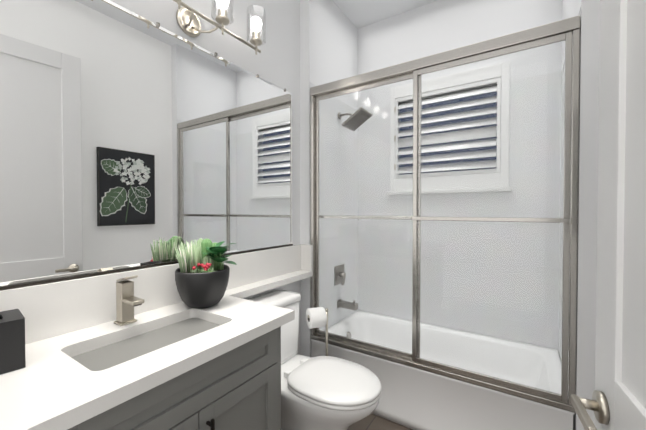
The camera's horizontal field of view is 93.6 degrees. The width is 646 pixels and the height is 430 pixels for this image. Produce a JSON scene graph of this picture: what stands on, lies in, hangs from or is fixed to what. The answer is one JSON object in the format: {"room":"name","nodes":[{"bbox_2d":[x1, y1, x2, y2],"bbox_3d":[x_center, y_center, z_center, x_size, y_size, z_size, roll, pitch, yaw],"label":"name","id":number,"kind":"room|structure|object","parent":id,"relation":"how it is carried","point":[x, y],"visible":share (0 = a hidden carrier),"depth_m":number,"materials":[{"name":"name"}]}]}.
{"room":"bathroom","nodes":[
{"label":"bathroom","id":0,"kind":"room"},
{"bbox_2d":[1,0,300,354],"bbox_3d":[-0.661,-0.217,1.598,0.100,3.030,3.427,1,1,33],"label":"wall","id":1,"kind":"structure","parent":0,"point":[276,61],"depth_m":1.96,"materials":[{"name":"white paint"}]},
{"bbox_2d":[0,0,292,290],"bbox_3d":[-0.841,-0.314,1.213,0.011,1.094,2.288,1,1,33],"label":"mirror","id":2,"kind":"object","parent":1,"relation":"attached to","point":[129,140],"visible":1,"depth_m":1.24,"materials":[{"name":"clear mirror"}]},
{"bbox_2d":[0,244,303,343],"bbox_3d":[-0.823,0.327,1.243,0.020,0.187,2.437,1,1,33],"label":"backsplash","id":3,"kind":"structure","parent":1,"relation":"attached to","point":[55,308],"depth_m":1.18,"materials":[{"name":"white stone"}]},
{"bbox_2d":[173,0,265,54],"bbox_3d":[-0.592,-1.006,1.427,0.185,0.251,0.788,1,1,33],"label":"sconce","id":4,"kind":"object","parent":1,"relation":"attached to","point":[188,20],"visible":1,"depth_m":1.51,"materials":[{"name":"silver metal"}]},
{"bbox_2d":[300,0,357,356],"bbox_3d":[0.080,-0.232,2.572,0.084,3.030,0.786,1,1,33],"label":"wall","id":5,"kind":"structure","parent":0,"point":[328,41],"depth_m":2.45,"materials":[{"name":"white paint"}]},
{"bbox_2d":[334,107,372,309],"bbox_3d":[0.248,-0.038,2.515,0.262,1.662,0.210,1,1,33],"label":"shower fixtures","id":6,"kind":"object","parent":5,"relation":"attached to","point":[365,116],"depth_m":2.52,"materials":[{"name":"silver metal"}]},
{"bbox_2d":[310,15,580,412],"bbox_3d":[0.555,-0.001,1.835,1.516,1.839,0.104,1,1,33],"label":"shower door frame","id":7,"kind":"object","parent":5,"relation":"attached to","point":[567,31],"visible":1,"depth_m":1.66,"materials":[{"name":"silver metal"}]},
{"bbox_2d":[347,413,412,429],"bbox_3d":[0.090,1.355,1.135,1.890,0.100,3.427,1,1,33],"label":"floor","id":8,"kind":"structure","parent":0,"point":[371,421],"depth_m":1.86,"materials":[{"name":"tile"}]},
{"bbox_2d":[52,316,294,429],"bbox_3d":[-0.817,0.889,0.772,0.552,0.843,1.638,1,1,33],"label":"bathroom vanity","id":9,"kind":"object","parent":8,"relation":"on","point":[239,387],"depth_m":1.02,"materials":[{"name":"gray painted wood"},{"name":"white quartz"},{"name":"dark metal"}]},
{"bbox_2d":[0,292,294,429],"bbox_3d":[-0.809,0.447,0.781,0.548,0.040,1.673,1,1,33],"label":"countertop","id":10,"kind":"structure","parent":9,"relation":"on","point":[57,385],"depth_m":0.89,"materials":[{"name":"white stone"}]},
{"bbox_2d":[0,309,25,374],"bbox_3d":[-0.922,0.336,0.836,0.132,0.178,0.132,1,1,39],"label":"tissue box","id":11,"kind":"object","parent":10,"relation":"on","point":[12,340],"visible":1,"depth_m":0.83,"materials":[{"name":"black"}]},
{"bbox_2d":[114,275,143,325],"bbox_3d":[-0.741,0.327,1.165,0.135,0.187,0.060,1,1,33],"label":"faucet","id":12,"kind":"object","parent":10,"relation":"on","point":[127,301],"visible":0.98,"depth_m":1.17,"materials":[{"name":"silver metal"}]},
{"bbox_2d":[80,316,215,367],"bbox_3d":[-0.597,0.529,1.093,0.282,0.157,0.492,1,1,33],"label":"sink","id":13,"kind":"object","parent":10,"relation":"in","point":[103,354],"depth_m":1.12,"materials":[{"name":"white ceramic"}]},
{"bbox_2d":[174,238,236,308],"bbox_3d":[-0.550,0.264,1.401,0.252,0.305,0.240,1,1,33],"label":"planter","id":14,"kind":"object","parent":10,"relation":"on","point":[202,271],"visible":0.98,"depth_m":1.34,"materials":[{"name":"black ceramic"}]},
{"bbox_2d":[247,290,380,429],"bbox_3d":[-0.055,0.899,1.704,0.817,0.794,0.488,1,1,33],"label":"toilet","id":15,"kind":"object","parent":8,"relation":"on","point":[325,393],"visible":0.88,"depth_m":1.53,"materials":[{"name":"white ceramic"}]},
{"bbox_2d":[306,307,328,355],"bbox_3d":[-0.008,0.944,1.965,0.195,0.696,0.124,0,1,-22],"label":"toilet paper stand","id":16,"kind":"object","parent":8,"relation":"on","point":[316,317],"visible":0.67,"depth_m":1.91,"materials":[{"name":"white paper"}]},
{"bbox_2d":[311,310,574,429],"bbox_3d":[0.753,1.102,2.157,1.516,0.375,0.780,1,1,33],"label":"bathtub","id":17,"kind":"object","parent":8,"relation":"on","point":[414,398],"visible":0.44,"depth_m":1.90,"materials":[{"name":"white ceramic"}]},
{"bbox_2d":[333,0,436,28],"bbox_3d":[0.090,-1.775,1.088,1.890,0.100,3.427,1,1,33],"label":"ceiling","id":18,"kind":"structure","parent":0,"point":[360,13],"depth_m":2.57,"materials":[{"name":"white paint"}]},
{"bbox_2d":[357,0,561,349],"bbox_3d":[0.994,-0.231,2.507,1.690,3.030,0.100,1,1,33],"label":"wall","id":19,"kind":"structure","parent":0,"point":[435,27],"depth_m":2.34,"materials":[{"name":"paint"}]},
{"bbox_2d":[388,61,511,194],"bbox_3d":[0.979,-0.645,2.449,0.935,0.940,0.065,1,1,33],"label":"window shutters","id":20,"kind":"object","parent":19,"relation":"attached to","point":[465,182],"depth_m":2.39,"materials":[{"name":"white wood"}]},
{"bbox_2d":[558,0,599,429],"bbox_3d":[1.427,-0.219,1.700,0.086,3.030,0.786,1,1,33],"label":"wall","id":21,"kind":"structure","parent":0,"point":[588,11],"depth_m":1.38,"materials":[{"name":"white paint"}]},
{"bbox_3d":[0.841,-0.203,0.625,0.100,3.030,3.427,1,1,33],"label":"wall","id":22,"kind":"structure","parent":0,"visible":0},
{"bbox_2d":[571,0,645,429],"bbox_3d":[0.467,0.054,0.352,0.191,2.500,0.865,1,1,33],"label":"door","id":23,"kind":"structure","parent":22,"relation":"in","point":[617,401],"depth_m":0.63,"materials":[{"name":"white"}]},
{"label":"outside","id":24,"kind":"structure","parent":0,"visible":0},
{"bbox_2d":[399,91,500,174],"bbox_3d":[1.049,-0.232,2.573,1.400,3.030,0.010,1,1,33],"label":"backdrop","id":25,"kind":"structure","parent":24,"point":[458,100],"depth_m":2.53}
]}

